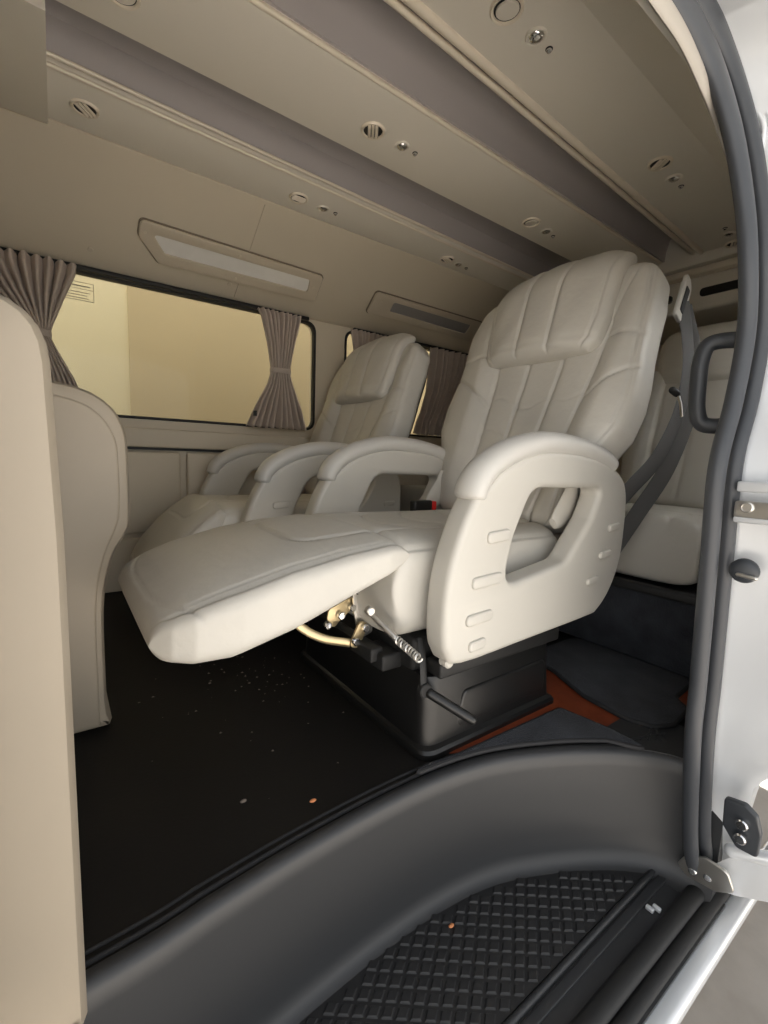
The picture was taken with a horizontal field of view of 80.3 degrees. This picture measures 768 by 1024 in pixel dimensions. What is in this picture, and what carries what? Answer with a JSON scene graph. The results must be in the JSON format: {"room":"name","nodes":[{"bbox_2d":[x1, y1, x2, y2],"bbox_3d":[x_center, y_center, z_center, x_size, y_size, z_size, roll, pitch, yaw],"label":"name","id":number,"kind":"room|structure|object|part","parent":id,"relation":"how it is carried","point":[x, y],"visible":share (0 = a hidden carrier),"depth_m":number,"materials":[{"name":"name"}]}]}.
{"room":"vehicle interior","nodes":[
{"label":"vehicle interior","id":0,"kind":"room"},
{"bbox_2d":[0,107,508,592],"bbox_3d":[-0.421,-0.458,2.020,4.100,1.560,0.470,-3,8,-36],"label":"wall","id":1,"kind":"structure","parent":0,"point":[68,193],"depth_m":1.80,"materials":[{"name":"beige plastic"}]},
{"bbox_3d":[-0.543,0.190,2.236,4.100,0.215,0.024,-3,8,-36],"label":"kick panel","id":2,"kind":"part","parent":1,"relation":"part of","materials":[{"name":"beige plastic"}]},
{"bbox_3d":[-1.292,-0.066,1.656,1.030,0.337,0.028,-3,8,-36],"label":"panel","id":3,"kind":"part","parent":1,"relation":"part of","materials":[{"name":"beige plastic"}]},
{"bbox_2d":[0,247,434,435],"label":"window","id":4,"kind":"structure","parent":1,"relation":"in","point":[82,270],"depth_m":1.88,"materials":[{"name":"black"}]},
{"bbox_2d":[0,248,77,386],"bbox_3d":[-1.276,-0.609,1.529,0.472,0.528,0.069,-3,8,-36],"label":"curtain","id":5,"kind":"object","parent":4,"relation":"hanging from","point":[39,286],"visible":0.47,"depth_m":1.56,"materials":[{"name":"beige fabric"}]},
{"bbox_2d":[246,307,306,430],"bbox_3d":[-0.489,-0.647,2.093,0.294,0.524,0.066,-3,8,-36],"label":"curtain","id":6,"kind":"object","parent":4,"relation":"hanging from","point":[278,406],"visible":1,"depth_m":2.09,"materials":[{"name":"beige fabric"}]},
{"bbox_3d":[-0.530,-0.104,2.201,0.795,0.337,0.028,-3,8,-36],"label":"panel","id":7,"kind":"part","parent":1,"relation":"part of","materials":[{"name":"beige plastic"}]},
{"bbox_2d":[137,217,322,301],"bbox_3d":[-0.583,-0.995,1.837,0.736,0.099,0.138,-3,8,-36],"label":"light panel","id":8,"kind":"object","parent":1,"relation":"attached to","point":[168,245],"visible":1,"depth_m":1.79,"materials":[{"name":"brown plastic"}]},
{"bbox_2d":[344,328,467,437],"bbox_3d":[0.312,-0.711,2.727,1.273,0.523,0.061,-3,8,-36],"label":"window","id":9,"kind":"structure","parent":1,"relation":"in","point":[426,347],"depth_m":2.60,"materials":[{"name":"black"}]},
{"bbox_2d":[351,329,386,350],"bbox_3d":[-0.097,-0.675,2.370,0.253,0.501,0.070,-3,8,-36],"label":"curtain","id":10,"kind":"object","parent":9,"relation":"hanging from","point":[359,338],"visible":0.08,"depth_m":2.31,"materials":[{"name":"beige fabric"}]},
{"bbox_2d":[413,347,467,435],"bbox_3d":[0.418,-0.701,2.741,0.597,0.501,0.069,-3,8,-36],"label":"curtain","id":11,"kind":"object","parent":9,"relation":"hanging from","point":[446,368],"visible":0.57,"depth_m":2.66,"materials":[{"name":"beige fabric"}]},
{"bbox_3d":[0.230,-0.142,2.744,1.025,0.337,0.028,-3,8,-36],"label":"panel","id":12,"kind":"part","parent":1,"relation":"part of","materials":[{"name":"beige plastic"}]},
{"bbox_2d":[366,290,481,340],"bbox_3d":[0.238,-1.034,2.430,0.763,0.092,0.127,-3,8,-36],"label":"light panel","id":13,"kind":"object","parent":1,"relation":"attached to","point":[381,304],"visible":0.98,"depth_m":2.39,"materials":[{"name":"brown plastic"}]},
{"bbox_2d":[45,0,676,276],"bbox_3d":[0.144,-1.141,1.180,4.100,0.155,1.471,-3,8,-36],"label":"ceiling","id":14,"kind":"structure","parent":0,"point":[371,33],"depth_m":1.31,"materials":[{"name":"grey plastic"}]},
{"bbox_2d":[0,0,47,123],"bbox_3d":[-1.320,-1.099,0.754,1.220,0.130,0.435,-3,8,-36],"label":"bulkhead","id":15,"kind":"object","parent":14,"relation":"attached to","point":[23,61],"visible":1,"depth_m":1.06,"materials":[{"name":"beige plastic"}]},
{"bbox_2d":[46,49,533,290],"bbox_3d":[0.038,-1.176,1.817,2.233,0.106,0.248,-3,8,-36],"label":"duct","id":16,"kind":"object","parent":14,"relation":"attached to","point":[131,119],"visible":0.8,"depth_m":1.44,"materials":[{"name":"beige plastic"}]},
{"bbox_2d":[70,98,99,118],"bbox_3d":[-0.803,-1.082,1.223,0.068,0.009,0.068,-3,8,-36],"label":"air vent","id":17,"kind":"object","parent":16,"relation":"attached to","point":[84,108],"visible":1,"depth_m":1.22,"materials":[{"name":"beige plastic"}]},
{"bbox_2d":[289,192,307,203],"bbox_3d":[-0.303,-1.111,1.614,0.068,0.009,0.068,-3,8,-36],"label":"air vent","id":18,"kind":"object","parent":16,"relation":"attached to","point":[295,197],"visible":1,"depth_m":1.61,"materials":[{"name":"beige plastic"}]},
{"bbox_2d":[317,205,328,212],"bbox_3d":[-0.225,-1.115,1.678,0.046,0.010,0.046,-3,8,-36],"label":"spotlight","id":19,"kind":"object","parent":16,"relation":"attached to","point":[321,208],"visible":1,"depth_m":1.67,"materials":[{"name":"beige plastic"}]},
{"bbox_2d":[440,256,454,262],"bbox_3d":[0.286,-1.144,2.066,0.068,0.009,0.068,-3,8,-36],"label":"air vent","id":20,"kind":"object","parent":16,"relation":"attached to","point":[445,259],"visible":1,"depth_m":2.06,"materials":[{"name":"beige plastic"}]},
{"bbox_2d":[453,262,462,266],"bbox_3d":[0.345,-1.147,2.113,0.046,0.010,0.046,-3,8,-36],"label":"spotlight","id":21,"kind":"object","parent":16,"relation":"attached to","point":[456,264],"visible":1,"depth_m":2.10,"materials":[{"name":"beige plastic"}]},
{"bbox_2d":[56,0,660,265],"bbox_3d":[-0.201,-1.111,1.107,3.454,0.121,0.274,-3,8,-36],"label":"duct","id":22,"kind":"object","parent":14,"relation":"attached to","point":[250,48],"visible":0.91,"depth_m":1.17,"materials":[{"name":"beige plastic"}]},
{"bbox_2d":[110,0,140,10],"bbox_3d":[-0.523,-1.035,0.909,0.068,0.010,0.068,-3,8,-36],"label":"air vent","id":23,"kind":"object","parent":22,"relation":"attached to","point":[130,5],"visible":1,"depth_m":0.93,"materials":[{"name":"beige plastic"}]},
{"bbox_2d":[361,121,384,139],"bbox_3d":[-0.031,-1.060,1.268,0.068,0.009,0.068,-3,8,-36],"label":"air vent","id":24,"kind":"object","parent":22,"relation":"attached to","point":[371,130],"visible":1,"depth_m":1.26,"materials":[{"name":"beige plastic"}]},
{"bbox_2d":[394,141,409,152],"bbox_3d":[0.052,-1.064,1.328,0.046,0.010,0.046,-3,8,-36],"label":"spotlight","id":25,"kind":"object","parent":22,"relation":"attached to","point":[400,146],"visible":1,"depth_m":1.32,"materials":[{"name":"beige plastic"}]},
{"bbox_3d":[-0.139,-1.044,1.016,3.441,0.013,0.013,-3,9,-37],"label":"edge rail","id":26,"kind":"part","parent":22,"relation":"part of","materials":[{"name":"beige plastic"}]},
{"bbox_2d":[522,217,540,227],"bbox_3d":[0.557,-1.094,1.722,0.068,0.010,0.068,-3,8,-36],"label":"air vent","id":27,"kind":"object","parent":22,"relation":"attached to","point":[531,222],"visible":1,"depth_m":1.72,"materials":[{"name":"beige plastic"}]},
{"bbox_2d":[540,228,551,234],"bbox_3d":[0.636,-1.098,1.785,0.046,0.010,0.046,-3,8,-36],"label":"spotlight","id":28,"kind":"object","parent":22,"relation":"attached to","point":[545,231],"visible":1,"depth_m":1.78,"materials":[{"name":"beige plastic"}]},
{"bbox_2d":[383,0,736,254],"bbox_3d":[0.035,-1.056,0.779,3.458,0.127,0.313,-3,9,-37],"label":"duct","id":29,"kind":"object","parent":14,"relation":"attached to","point":[587,90],"visible":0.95,"depth_m":1.14,"materials":[{"name":"beige plastic"}]},
{"bbox_2d":[490,0,524,25],"bbox_3d":[0.247,-1.009,0.914,0.068,0.010,0.068,-3,8,-36],"label":"air vent","id":30,"kind":"object","parent":29,"relation":"attached to","point":[502,12],"visible":1,"depth_m":0.92,"materials":[{"name":"beige plastic"}]},
{"bbox_2d":[525,26,547,46],"bbox_3d":[0.324,-1.012,0.971,0.046,0.010,0.046,-3,8,-36],"label":"spotlight","id":31,"kind":"object","parent":29,"relation":"attached to","point":[535,36],"visible":1,"depth_m":0.96,"materials":[{"name":"beige plastic"}]},
{"bbox_2d":[545,46,552,53],"bbox_3d":[0.363,-1.014,1.001,0.016,0.009,0.016,-3,8,-36],"label":"light switch","id":32,"kind":"object","parent":29,"relation":"attached to","point":[548,49],"visible":1,"depth_m":1.00,"materials":[{"name":"black"}]},
{"bbox_2d":[647,156,672,171],"bbox_3d":[0.826,-1.041,1.363,0.068,0.009,0.068,-3,8,-36],"label":"air vent","id":33,"kind":"object","parent":29,"relation":"attached to","point":[660,163],"visible":1,"depth_m":1.36,"materials":[{"name":"beige plastic"}]},
{"bbox_2d":[665,173,682,183],"bbox_3d":[0.911,-1.046,1.431,0.046,0.010,0.046,-3,8,-36],"label":"spotlight","id":34,"kind":"object","parent":29,"relation":"attached to","point":[673,178],"visible":1,"depth_m":1.43,"materials":[{"name":"beige plastic"}]},
{"bbox_2d":[722,231,735,237],"bbox_3d":[1.333,-1.070,1.758,0.046,0.010,0.046,-3,8,-36],"label":"spotlight","id":35,"kind":"object","parent":29,"relation":"attached to","point":[730,233],"visible":0.97,"depth_m":1.75,"materials":[{"name":"beige plastic"}]},
{"bbox_2d":[725,239,736,247],"bbox_3d":[1.409,-1.076,1.827,0.068,0.009,0.068,-3,8,-36],"label":"air vent","id":36,"kind":"object","parent":29,"relation":"attached to","point":[733,243],"visible":0.66,"depth_m":1.83,"materials":[{"name":"beige plastic"}]},
{"bbox_2d":[658,236,737,345],"bbox_3d":[1.427,-1.090,2.332,0.580,0.330,1.550,-3,8,-36],"label":"wall panel","id":37,"kind":"object","parent":14,"relation":"attached to","point":[713,274],"visible":0.29,"depth_m":1.98,"materials":[{"name":"beige plastic"}]},
{"bbox_2d":[668,296,672,303],"bbox_3d":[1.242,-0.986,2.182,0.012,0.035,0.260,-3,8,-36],"label":"outlet","id":38,"kind":"object","parent":37,"relation":"attached to","point":[670,301],"depth_m":2.08,"materials":[{"name":"black plastic"}]},
{"bbox_2d":[700,279,737,295],"bbox_3d":[1.457,-0.943,1.885,0.012,0.035,0.260,-3,8,-36],"label":"outlet","id":39,"kind":"object","parent":37,"relation":"attached to","point":[723,287],"depth_m":1.93,"materials":[{"name":"black plastic"}]},
{"bbox_2d":[74,591,688,969],"bbox_3d":[-0.030,0.413,1.534,4.100,0.034,1.910,-3,8,-36],"label":"floor","id":40,"kind":"structure","parent":0,"point":[163,823],"depth_m":0.83,"materials":[{"name":"black carpet"}]},
{"bbox_2d":[0,295,86,1023],"bbox_3d":[-0.552,0.150,0.493,0.343,0.697,0.460,-3,8,-36],"label":"partition panel","id":41,"kind":"object","parent":40,"relation":"on","point":[43,974],"visible":1,"depth_m":0.39,"materials":[{"name":"beige plastic"}]},
{"bbox_2d":[52,381,129,733],"bbox_3d":[-0.819,0.079,0.997,0.420,0.710,0.461,-3,8,-36],"label":"seat","id":42,"kind":"object","parent":40,"relation":"on","point":[92,451],"visible":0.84,"depth_m":0.89,"materials":[{"name":"beige leather"}]},
{"bbox_2d":[138,656,343,762],"bbox_3d":[-0.322,0.449,1.027,0.389,0.002,0.570,-3,8,-36],"label":"debris","id":43,"kind":"object","parent":40,"relation":"on","point":[236,656],"visible":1,"depth_m":1.15,"materials":[{"name":"brown"}]},
{"bbox_2d":[129,333,429,560],"bbox_3d":[-0.397,-0.202,1.801,1.061,1.104,0.682,-3,8,-36],"label":"seat","id":44,"kind":"object","parent":40,"relation":"on","point":[378,388],"visible":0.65,"depth_m":1.74,"materials":[{"name":"beige leather"}]},
{"bbox_3d":[-0.529,-0.063,2.048,0.618,0.410,0.064,-3,8,-36],"label":"armrest","id":45,"kind":"part","parent":44,"relation":"part of","materials":[{"name":"grey plastic"}]},
{"bbox_2d":[202,494,311,525],"bbox_3d":[-0.442,0.050,1.775,0.540,0.223,0.468,-3,8,-36],"label":"seat cushion","id":46,"kind":"object","parent":44,"relation":"on","point":[223,510],"depth_m":1.50,"materials":[{"name":"beige leather"}]},
{"bbox_3d":[-0.198,0.003,1.591,0.618,0.410,0.064,-3,8,-36],"label":"armrest","id":47,"kind":"part","parent":44,"relation":"part of","materials":[{"name":"grey plastic"}]},
{"bbox_3d":[-0.105,-0.371,1.991,0.352,0.683,0.676,-3,8,-36],"label":"backrest","id":48,"kind":"part","parent":44,"relation":"part of","materials":[{"name":"beige leather"}]},
{"bbox_2d":[335,333,415,404],"bbox_3d":[-0.064,-0.622,1.995,0.198,0.294,0.441,-3,8,-36],"label":"headrest pillow","id":49,"kind":"object","parent":44,"relation":"on","point":[367,375],"depth_m":1.88,"materials":[{"name":"beige leather"}]},
{"bbox_2d":[83,718,724,1023],"bbox_3d":[-0.292,0.658,0.386,2.320,0.272,0.344,-3,8,-36],"label":"step","id":50,"kind":"structure","parent":40,"relation":"attached to","point":[549,866],"depth_m":0.77,"materials":[{"name":"grey plastic"}]},
{"bbox_2d":[569,885,730,1023],"bbox_3d":[-0.243,0.786,0.266,2.250,0.026,0.060,-3,8,-36],"label":"seal","id":51,"kind":"object","parent":50,"relation":"attached to","point":[662,949],"visible":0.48,"depth_m":0.75,"materials":[{"name":"black rubber"}]},
{"bbox_2d":[645,840,767,1023],"bbox_3d":[0.004,0.800,0.396,2.800,0.029,0.034,-3,8,-36],"label":"sill","id":52,"kind":"structure","parent":50,"relation":"attached to","point":[678,999],"depth_m":0.77,"materials":[{"name":"silver metal"}]},
{"bbox_2d":[678,796,767,901],"bbox_3d":[1.218,-0.024,0.962,1.307,1.536,0.300,-2,8,-27],"label":"sliding door","id":53,"kind":"structure","parent":50,"relation":"attached to","point":[744,874],"depth_m":0.81,"materials":[{"name":"silver metal"}]},
{"bbox_3d":[0.605,0.680,0.858,0.018,0.072,0.091,-2,8,-31],"label":"arm plate","id":54,"kind":"part","parent":53,"relation":"part of","materials":[{"name":"silver metal"}]},
{"bbox_3d":[0.751,0.679,0.803,0.321,0.146,0.108,4,7,14],"label":"arm","id":55,"kind":"part","parent":53,"relation":"part of","materials":[{"name":"silver metal"}]},
{"bbox_2d":[118,250,699,760],"bbox_3d":[0.158,-0.163,1.193,1.467,1.213,0.714,-3,8,-36],"label":"seat","id":56,"kind":"object","parent":40,"relation":"on","point":[436,619],"visible":1,"depth_m":1.00,"materials":[{"name":"beige leather"}]},
{"bbox_3d":[-0.096,0.220,0.994,0.062,0.056,0.006,-3,8,-36],"label":"link plate","id":57,"kind":"part","parent":56,"relation":"part of","materials":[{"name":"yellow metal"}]},
{"bbox_3d":[-0.091,0.206,0.958,0.064,0.047,0.005,-3,8,-36],"label":"link plate","id":58,"kind":"part","parent":56,"relation":"part of","materials":[{"name":"yellow metal"}]},
{"bbox_3d":[-0.054,0.259,0.961,0.041,0.054,0.006,-3,8,-36],"label":"link plate","id":59,"kind":"part","parent":56,"relation":"part of","materials":[{"name":"yellow metal"}]},
{"bbox_3d":[0.018,0.006,1.460,0.618,0.410,0.064,-3,8,-36],"label":"armrest","id":60,"kind":"part","parent":56,"relation":"part of","materials":[{"name":"beige leather"}]},
{"bbox_2d":[312,509,556,634],"bbox_3d":[0.105,0.119,1.186,0.540,0.223,0.468,-3,8,-36],"label":"seat cushion","id":61,"kind":"object","parent":56,"relation":"on","point":[400,599],"depth_m":0.94,"materials":[{"name":"beige leather"}]},
{"bbox_3d":[0.125,0.364,0.851,0.098,0.059,0.019,3,7,11],"label":"position lever","id":62,"kind":"part","parent":56,"relation":"part of","materials":[{"name":"black plastic"}]},
{"bbox_3d":[0.252,0.297,0.998,0.385,0.032,0.045,-3,8,-36],"label":"seat rail","id":63,"kind":"part","parent":56,"relation":"part of","materials":[{"name":"black"}]},
{"bbox_3d":[0.266,0.397,1.016,0.290,0.080,0.012,-3,8,-36],"label":"panel","id":64,"kind":"part","parent":56,"relation":"part of","materials":[{"name":"black plastic"}]},
{"bbox_3d":[0.349,0.073,1.003,0.618,0.410,0.064,-3,8,-36],"label":"armrest","id":65,"kind":"part","parent":56,"relation":"part of","materials":[{"name":"grey plastic"}]},
{"bbox_3d":[0.472,-0.341,1.419,0.420,0.767,0.675,-3,8,-36],"label":"backrest","id":66,"kind":"part","parent":56,"relation":"part of","materials":[{"name":"beige leather"}]},
{"bbox_2d":[487,250,636,368],"bbox_3d":[0.521,-0.623,1.425,0.236,0.331,0.441,-3,8,-36],"label":"headrest pillow","id":67,"kind":"object","parent":56,"relation":"on","point":[565,313],"depth_m":1.32,"materials":[{"name":"beige leather"}]},
{"bbox_2d":[416,708,644,775],"bbox_3d":[0.282,0.472,0.961,0.487,0.011,0.166,1,7,-12],"label":"floor mat","id":68,"kind":"object","parent":40,"relation":"on","point":[558,725],"visible":1,"depth_m":0.95,"materials":[{"name":"grey carpet"}]},
{"bbox_2d":[449,669,687,753],"bbox_3d":[0.446,0.465,1.122,0.770,0.002,0.420,-3,8,-36],"label":"trim","id":69,"kind":"structure","parent":40,"relation":"on","point":[565,697],"depth_m":1.09,"materials":[{"name":"brown wood"}]},
{"bbox_2d":[546,638,688,728],"bbox_3d":[0.613,0.450,1.246,0.353,0.011,0.422,-3,8,-36],"label":"floor mat","id":70,"kind":"object","parent":69,"relation":"on","point":[635,691],"visible":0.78,"depth_m":1.20,"materials":[{"name":"grey carpet"}]},
{"bbox_2d":[558,572,696,677],"bbox_3d":[1.026,0.239,2.273,1.510,0.213,1.790,-3,8,-36],"label":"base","id":71,"kind":"object","parent":40,"relation":"on","point":[654,630],"depth_m":1.35,"materials":[{"name":"grey carpet"}]},
{"bbox_2d":[400,485,426,510],"bbox_3d":[0.395,-0.370,2.417,0.642,0.868,0.490,-3,8,-36],"label":"seat","id":72,"kind":"object","parent":71,"relation":"on","point":[408,492],"visible":0.06,"depth_m":2.28,"materials":[{"name":"grey leather"}]},
{"bbox_2d":[553,320,736,584],"bbox_3d":[1.000,-0.249,1.580,0.642,0.868,0.490,-3,8,-36],"label":"seat","id":73,"kind":"object","parent":71,"relation":"on","point":[665,547],"visible":0.4,"depth_m":1.60,"materials":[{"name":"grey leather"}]},
{"bbox_2d":[553,503,702,584],"bbox_3d":[0.955,0.083,1.596,0.560,0.203,0.464,-3,8,-36],"label":"seat cushion","id":74,"kind":"object","parent":73,"relation":"on","point":[665,547],"depth_m":1.33,"materials":[{"name":"grey leather"}]},
{"bbox_3d":[1.154,-0.272,1.688,0.263,0.550,0.489,-3,8,-36],"label":"backrest","id":75,"kind":"part","parent":73,"relation":"part of","materials":[{"name":"grey leather"}]},
{"bbox_2d":[611,576,695,605],"bbox_3d":[0.420,0.155,1.822,0.032,0.026,1.790,-3,8,-36],"label":"strip","id":76,"kind":"object","parent":71,"relation":"on","point":[683,597],"depth_m":1.30,"materials":[{"name":"black"}]},
{"bbox_2d":[615,345,662,474],"bbox_3d":[1.695,-0.485,2.620,0.040,1.620,1.960,-3,8,-36],"label":"wall","id":77,"kind":"structure","parent":0,"point":[618,469],"depth_m":2.87,"materials":[{"name":"beige plastic"}]},
{"bbox_3d":[1.396,-0.159,1.379,1.915,1.245,0.135,-3,8,-36],"label":"wall","id":78,"kind":"structure","parent":0,"visible":0},
{"bbox_2d":[581,0,767,860],"bbox_3d":[0.381,-0.179,0.917,4.086,1.715,1.035,-1,8,-25],"label":"door frame","id":79,"kind":"structure","parent":78,"relation":"attached to","point":[741,742],"depth_m":0.78,"materials":[{"name":"silver metal"}]},
{"bbox_3d":[0.632,0.023,0.653,0.025,0.010,0.212,-3,8,-36],"label":"rail","id":80,"kind":"part","parent":79,"relation":"part of","materials":[{"name":"silver metal"}]},
{"bbox_3d":[0.630,0.007,0.650,0.020,0.026,0.212,-3,8,-36],"label":"rail","id":81,"kind":"part","parent":79,"relation":"part of","materials":[{"name":"silver metal"}]},
{"bbox_3d":[0.634,-0.029,0.647,0.025,0.017,0.212,-3,8,-36],"label":"rail","id":82,"kind":"part","parent":79,"relation":"part of","materials":[{"name":"silver metal"}]},
{"bbox_2d":[688,327,736,433],"bbox_3d":[0.628,-0.240,0.847,0.055,0.210,0.097,-3,8,-36],"label":"handle","id":83,"kind":"object","parent":78,"relation":"attached to","point":[698,418],"visible":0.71,"depth_m":0.86,"materials":[{"name":"grey plastic"}]},
{"bbox_2d":[672,0,767,870],"bbox_3d":[0.294,-0.079,0.667,0.799,1.598,0.111,-1,7,-24],"label":"seal","id":84,"kind":"object","parent":78,"relation":"attached to","point":[731,96],"visible":0.97,"depth_m":0.73,"materials":[{"name":"grey rubber"}]},
{"label":"outside","id":85,"kind":"structure","parent":0,"visible":0},
{"bbox_2d":[680,779,767,1023],"bbox_3d":[1.052,1.491,0.355,14.000,0.050,11.000,-3,8,-36],"label":"ground","id":86,"kind":"structure","parent":85,"point":[736,990],"depth_m":1.31,"materials":[{"name":"concrete"}]}
]}

